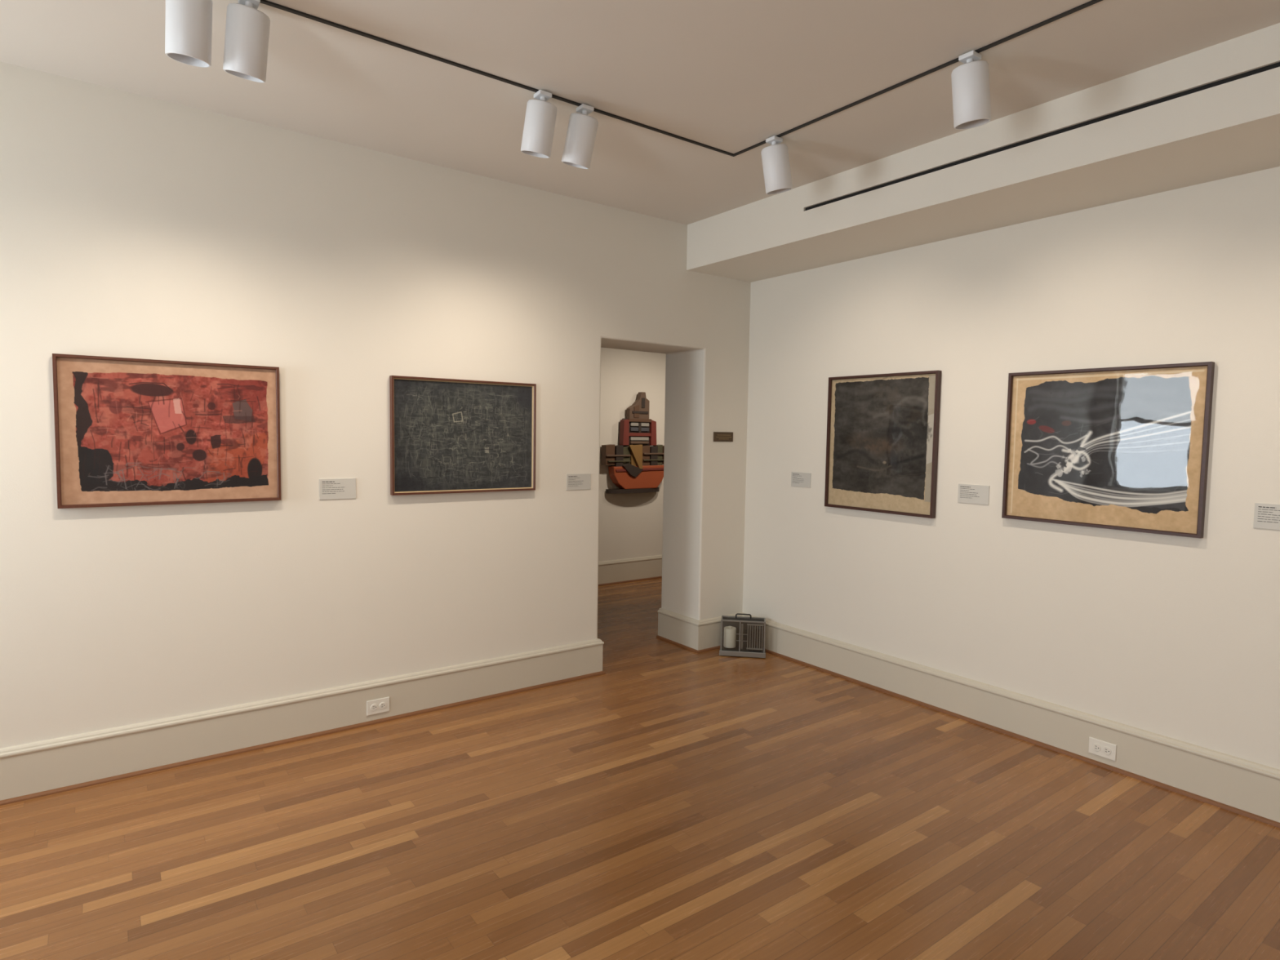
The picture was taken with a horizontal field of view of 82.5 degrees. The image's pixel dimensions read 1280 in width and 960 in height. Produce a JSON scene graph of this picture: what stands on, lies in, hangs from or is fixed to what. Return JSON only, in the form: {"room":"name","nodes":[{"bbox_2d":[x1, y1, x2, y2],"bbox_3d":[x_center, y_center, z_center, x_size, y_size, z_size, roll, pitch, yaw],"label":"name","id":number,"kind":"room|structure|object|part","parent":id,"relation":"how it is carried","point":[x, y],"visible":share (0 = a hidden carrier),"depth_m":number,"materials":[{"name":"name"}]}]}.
{"room":"museum","nodes":[
{"label":"museum","id":0,"kind":"room"},
{"bbox_2d":[0,61,751,748],"bbox_3d":[-1.684,-0.194,3.679,6.056,2.945,0.430,-2,5,-36],"label":"wall","id":1,"kind":"structure","parent":0,"point":[132,225],"depth_m":3.49,"materials":[{"name":"paint"}]},
{"bbox_2d":[52,353,280,508],"bbox_3d":[-2.005,-0.203,3.152,0.815,0.615,0.034,-2,5,-36],"label":"print","id":2,"kind":"object","parent":1,"relation":"attached to","point":[129,432],"visible":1,"depth_m":3.12,"materials":[{"name":"red paper"}]},
{"bbox_2d":[0,671,605,805],"bbox_3d":[-2.163,1.243,3.411,4.496,0.016,0.466,-2,5,-36],"label":"trim","id":3,"kind":"structure","parent":1,"relation":"attached to","point":[20,798],"depth_m":3.43,"materials":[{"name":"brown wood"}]},
{"bbox_2d":[0,555,662,800],"bbox_3d":[-1.197,1.033,5.216,8.200,0.235,2.228,-2,5,-36],"label":"baseboard","id":4,"kind":"structure","parent":1,"relation":"attached to","point":[25,769],"depth_m":3.47,"materials":[{"name":"paint"}]},
{"bbox_2d":[319,478,355,499],"bbox_3d":[-1.480,0.043,3.575,0.170,0.100,0.006,-2,5,-36],"label":"wall label","id":5,"kind":"object","parent":1,"relation":"attached to","point":[334,488],"visible":1,"depth_m":3.57,"materials":[{"name":"grey paper"}]},
{"bbox_2d":[366,697,389,715],"bbox_3d":[-1.339,1.158,3.734,0.115,0.076,0.010,-2,5,-36],"label":"wall outlet","id":6,"kind":"object","parent":1,"relation":"attached to","point":[379,705],"visible":1,"depth_m":3.73,"materials":[{"name":"white plastic"}]},
{"bbox_2d":[370,703,377,711],"bbox_3d":[-1.356,1.159,3.722,0.035,0.035,0.009,-2,5,-36],"label":"receptacle","id":7,"kind":"object","parent":6,"relation":"attached to","point":[374,707],"depth_m":3.72,"materials":[{"name":"white plastic"}]},
{"bbox_2d":[379,702,386,708],"bbox_3d":[-1.322,1.157,3.747,0.035,0.035,0.009,-2,5,-36],"label":"receptacle","id":8,"kind":"object","parent":6,"relation":"attached to","point":[382,704],"depth_m":3.74,"materials":[{"name":"white plastic"}]},
{"bbox_2d":[389,375,536,495],"bbox_3d":[-0.933,-0.235,3.940,0.815,0.605,0.034,-2,5,-36],"label":"print","id":9,"kind":"object","parent":1,"relation":"attached to","point":[447,435],"visible":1,"depth_m":3.92,"materials":[{"name":"black paper"}]},
{"bbox_2d":[566,473,591,489],"bbox_3d":[-0.369,0.011,4.393,0.170,0.095,0.006,-2,5,-36],"label":"wall label","id":10,"kind":"object","parent":1,"relation":"attached to","point":[582,481],"visible":1,"depth_m":4.39,"materials":[{"name":"grey paper"}]},
{"bbox_2d":[713,431,733,441],"bbox_3d":[0.579,-0.300,5.067,0.180,0.066,0.009,-2,5,-36],"label":"wall plaque","id":11,"kind":"object","parent":1,"relation":"attached to","point":[717,436],"visible":1,"depth_m":5.06,"materials":[{"name":"brown metal"}]},
{"bbox_2d":[598,347,666,561],"bbox_3d":[-0.513,-0.337,7.098,4.800,2.750,0.150,-2,5,-36],"label":"wall","id":12,"kind":"structure","parent":0,"point":[630,525],"depth_m":7.30,"materials":[{"name":"paint"}]},
{"bbox_2d":[598,576,662,586],"bbox_3d":[0.050,1.086,6.411,4.778,0.016,1.749,-2,5,-36],"label":"trim","id":13,"kind":"structure","parent":12,"relation":"attached to","point":[656,577],"depth_m":7.37,"materials":[{"name":"brown wood"}]},
{"bbox_2d":[601,391,664,493],"bbox_3d":[-0.040,-0.374,7.263,0.760,1.002,0.140,-2,5,-36],"label":"sculpture","id":14,"kind":"object","parent":12,"relation":"attached to","point":[636,466],"visible":0.94,"depth_m":7.22,"materials":[{"name":"red wood"}]},
{"bbox_3d":[-0.155,-0.469,7.177,0.071,0.256,0.070,-2,5,-36],"label":"cabin post","id":15,"kind":"part","parent":14,"relation":"part of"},
{"bbox_2d":[605,487,658,493],"bbox_3d":[-0.040,0.106,7.293,0.650,0.041,0.110,-2,5,-36],"label":"shelf","id":16,"kind":"object","parent":14,"relation":"attached to","point":[623,490],"depth_m":7.20,"materials":[{"name":"black wood"}]},
{"bbox_2d":[629,440,648,444],"bbox_3d":[-0.009,-0.374,7.281,0.223,0.025,0.028,-2,5,-36],"label":"shelf","id":17,"kind":"object","parent":14,"relation":"attached to","point":[630,442],"depth_m":7.27,"materials":[{"name":"brown wood"}]},
{"bbox_2d":[630,436,648,440],"bbox_3d":[-0.008,-0.412,7.279,0.223,0.033,0.028,-2,5,-36],"label":"shelf","id":18,"kind":"object","parent":14,"relation":"attached to","point":[632,438],"depth_m":7.27,"materials":[{"name":"white wood"}]},
{"bbox_2d":[630,426,648,431],"bbox_3d":[-0.007,-0.504,7.273,0.223,0.037,0.028,-2,5,-36],"label":"shelf","id":19,"kind":"object","parent":14,"relation":"attached to","point":[632,428],"depth_m":7.25,"materials":[{"name":"grey wood"}]},
{"bbox_2d":[630,422,648,426],"bbox_3d":[-0.006,-0.552,7.270,0.223,0.033,0.028,-2,5,-36],"label":"shelf","id":20,"kind":"object","parent":14,"relation":"attached to","point":[631,424],"depth_m":7.25,"materials":[{"name":"white wood"}]},
{"bbox_3d":[-0.009,-0.593,7.263,0.274,0.033,0.050,-2,5,-36],"label":"cabin rail","id":21,"kind":"part","parent":14,"relation":"part of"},
{"bbox_3d":[-0.013,-0.453,7.274,0.274,0.033,0.045,-2,5,-36],"label":"cabin rail","id":22,"kind":"part","parent":14,"relation":"part of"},
{"bbox_3d":[0.122,-0.478,7.381,0.071,0.256,0.070,-2,5,-36],"label":"cabin post","id":23,"kind":"part","parent":14,"relation":"part of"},
{"bbox_2d":[0,577,1279,959],"bbox_3d":[0.530,1.383,2.799,8.500,0.100,8.500,-2,5,-36],"label":"floor","id":24,"kind":"structure","parent":0,"point":[673,802],"depth_m":2.68,"materials":[{"name":"brown wood"}]},
{"bbox_2d":[719,613,765,657],"bbox_3d":[0.704,1.055,4.990,0.310,0.281,0.145,1,4,9],"label":"hygrothermograph","id":25,"kind":"object","parent":24,"relation":"on","point":[740,636],"visible":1,"depth_m":4.96,"materials":[{"name":"grey metal"}]},
{"bbox_3d":[0.691,1.066,4.976,0.080,0.160,0.058,1,4,9],"label":"pen arm","id":26,"kind":"part","parent":25,"relation":"part of","materials":[{"name":"silver metal"}]},
{"bbox_2d":[720,645,765,653],"bbox_3d":[0.703,1.172,5.002,0.310,0.022,0.135,1,4,9],"label":"tray","id":27,"kind":"object","parent":25,"relation":"on","point":[724,649],"depth_m":4.96,"materials":[{"name":"grey metal"}]},
{"bbox_3d":[0.713,1.056,5.050,0.282,0.204,0.004,1,4,9],"label":"panel","id":28,"kind":"part","parent":25,"relation":"part of","materials":[{"name":"grey"}]},
{"bbox_3d":[0.708,0.931,4.994,0.110,0.035,0.010,1,4,9],"label":"carry handle","id":29,"kind":"part","parent":25,"relation":"part of","materials":[{"name":"black plastic"}]},
{"bbox_2d":[0,0,1279,224],"bbox_3d":[0.162,-1.487,1.115,6.056,0.100,6.579,-2,5,-36],"label":"ceiling","id":30,"kind":"structure","parent":0,"point":[731,76],"depth_m":2.74,"materials":[{"name":"paint"}]},
{"bbox_2d":[164,0,212,67],"bbox_3d":[-1.385,-1.407,2.241,0.126,0.239,0.152,-2,5,-36],"label":"track light","id":31,"kind":"object","parent":30,"relation":"hanging from","point":[188,23],"visible":1,"depth_m":2.20,"materials":[{"name":"white metal"}]},
{"bbox_2d":[222,0,270,83],"bbox_3d":[-1.262,-1.411,2.342,0.130,0.241,0.166,-2,5,-36],"label":"track light","id":32,"kind":"object","parent":30,"relation":"hanging from","point":[247,28],"visible":1,"depth_m":2.30,"materials":[{"name":"white metal"}]},
{"bbox_3d":[-1.241,-1.493,2.318,0.022,0.045,0.022,-2,5,-36],"label":"stem","id":33,"kind":"part","parent":32,"relation":"part of","materials":[{"name":"white metal"}]},
{"bbox_2d":[520,89,557,158],"bbox_3d":[-0.411,-1.438,2.966,0.127,0.240,0.163,-2,5,-36],"label":"track light","id":34,"kind":"object","parent":30,"relation":"hanging from","point":[540,114],"visible":1,"depth_m":2.92,"materials":[{"name":"white metal"}]},
{"bbox_2d":[561,103,598,168],"bbox_3d":[-0.254,-1.443,3.087,0.130,0.241,0.170,-2,5,-36],"label":"track light","id":35,"kind":"object","parent":30,"relation":"hanging from","point":[582,128],"visible":1,"depth_m":3.04,"materials":[{"name":"white metal"}]},
{"bbox_3d":[-0.231,-1.525,3.061,0.022,0.045,0.022,-2,5,-36],"label":"stem","id":36,"kind":"part","parent":35,"relation":"part of","materials":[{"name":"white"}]},
{"bbox_2d":[260,0,1102,156],"bbox_3d":[0.068,-1.393,0.378,4.427,0.016,4.696,-2,5,-36],"label":"track","id":37,"kind":"object","parent":30,"relation":"attached to","point":[264,2],"depth_m":2.72,"materials":[{"name":"black metal"}]},
{"bbox_2d":[760,135,792,194],"bbox_3d":[0.632,-1.447,3.370,0.158,0.240,0.122,-2,5,-36],"label":"track light","id":38,"kind":"object","parent":30,"relation":"hanging from","point":[775,157],"visible":1,"depth_m":3.33,"materials":[{"name":"white metal"}]},
{"bbox_2d":[951,50,991,129],"bbox_3d":[1.186,-1.390,2.613,0.152,0.239,0.122,-2,5,-36],"label":"track light","id":39,"kind":"object","parent":30,"relation":"hanging from","point":[971,91],"visible":1,"depth_m":2.57,"materials":[{"name":"white metal"}]},
{"bbox_3d":[1.173,-1.473,2.596,0.022,0.045,0.022,-2,5,-36],"label":"stem","id":40,"kind":"part","parent":39,"relation":"part of","materials":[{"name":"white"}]},
{"bbox_2d":[686,22,1279,282],"bbox_3d":[2.308,-1.349,2.565,0.589,0.292,5.949,-2,5,-36],"label":"ceiling soffit","id":41,"kind":"structure","parent":30,"relation":"attached to","point":[1230,129],"depth_m":3.11,"materials":[{"name":"white paint"}]},
{"bbox_2d":[804,62,1279,210],"bbox_3d":[2.392,-1.327,2.013,0.046,0.020,4.960,-2,5,-36],"label":"ceiling vent","id":42,"kind":"object","parent":41,"relation":"in","point":[1276,64],"visible":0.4,"depth_m":2.89,"materials":[{"name":"black metal"}]},
{"bbox_2d":[742,166,1279,769],"bbox_3d":[2.644,-0.068,2.786,0.150,2.865,6.149,-2,5,-36],"label":"wall","id":43,"kind":"structure","parent":0,"point":[1178,637],"depth_m":3.55,"materials":[{"name":"paint"}]},
{"bbox_2d":[791,471,811,488],"bbox_3d":[1.060,-0.002,4.810,0.006,0.095,0.165,-2,5,-36],"label":"wall label","id":44,"kind":"object","parent":43,"relation":"attached to","point":[797,479],"visible":1,"depth_m":4.81,"materials":[{"name":"grey paper"}]},
{"bbox_2d":[824,370,941,518],"bbox_3d":[1.408,-0.215,4.305,0.034,0.810,0.745,-2,5,-36],"label":"print","id":45,"kind":"object","parent":43,"relation":"attached to","point":[882,439],"visible":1,"depth_m":4.27,"materials":[{"name":"black paper"}]},
{"bbox_2d":[656,635,1279,827],"bbox_3d":[2.183,1.342,2.945,0.430,0.016,6.379,-2,5,-36],"label":"trim","id":46,"kind":"structure","parent":43,"relation":"attached to","point":[1167,787],"depth_m":3.60,"materials":[{"name":"brown wood"}]},
{"bbox_2d":[657,608,1279,822],"bbox_3d":[2.197,1.241,2.947,0.444,0.218,6.379,-2,5,-36],"label":"baseboard","id":47,"kind":"structure","parent":43,"relation":"attached to","point":[1249,786],"depth_m":3.63,"materials":[{"name":"paint"}]},
{"bbox_2d":[957,484,989,505],"bbox_3d":[1.762,0.075,3.859,0.006,0.100,0.170,-2,5,-36],"label":"wall label","id":48,"kind":"object","parent":43,"relation":"attached to","point":[967,493],"visible":1,"depth_m":3.85,"materials":[{"name":"grey paper"}]},
{"bbox_2d":[1088,736,1116,760],"bbox_3d":[2.131,1.240,3.366,0.010,0.076,0.115,-2,5,-36],"label":"wall outlet","id":49,"kind":"object","parent":43,"relation":"attached to","point":[1097,747],"visible":1,"depth_m":3.36,"materials":[{"name":"white plastic"}]},
{"bbox_2d":[1093,743,1101,751],"bbox_3d":[2.119,1.239,3.384,0.009,0.035,0.035,-2,5,-36],"label":"receptacle","id":50,"kind":"object","parent":49,"relation":"attached to","point":[1096,747],"depth_m":3.38,"materials":[{"name":"white plastic"}]},
{"bbox_2d":[1102,746,1111,754],"bbox_3d":[2.144,1.241,3.349,0.009,0.035,0.035,-2,5,-36],"label":"receptacle","id":51,"kind":"object","parent":49,"relation":"attached to","point":[1106,750],"depth_m":3.35,"materials":[{"name":"white plastic"}]},
{"bbox_2d":[1001,361,1214,538],"bbox_3d":[2.105,-0.147,3.360,0.034,0.730,0.835,-2,5,-36],"label":"framed piece","id":52,"kind":"object","parent":43,"relation":"attached to","point":[1123,448],"visible":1,"depth_m":3.31,"materials":[{"name":"black paper"}]},
{"bbox_2d":[1253,502,1279,529],"bbox_3d":[2.506,0.147,2.850,0.006,0.100,0.170,-2,5,-36],"label":"wall label","id":53,"kind":"object","parent":43,"relation":"attached to","point":[1266,516],"visible":1,"depth_m":2.88,"materials":[{"name":"grey paper"}]}
]}

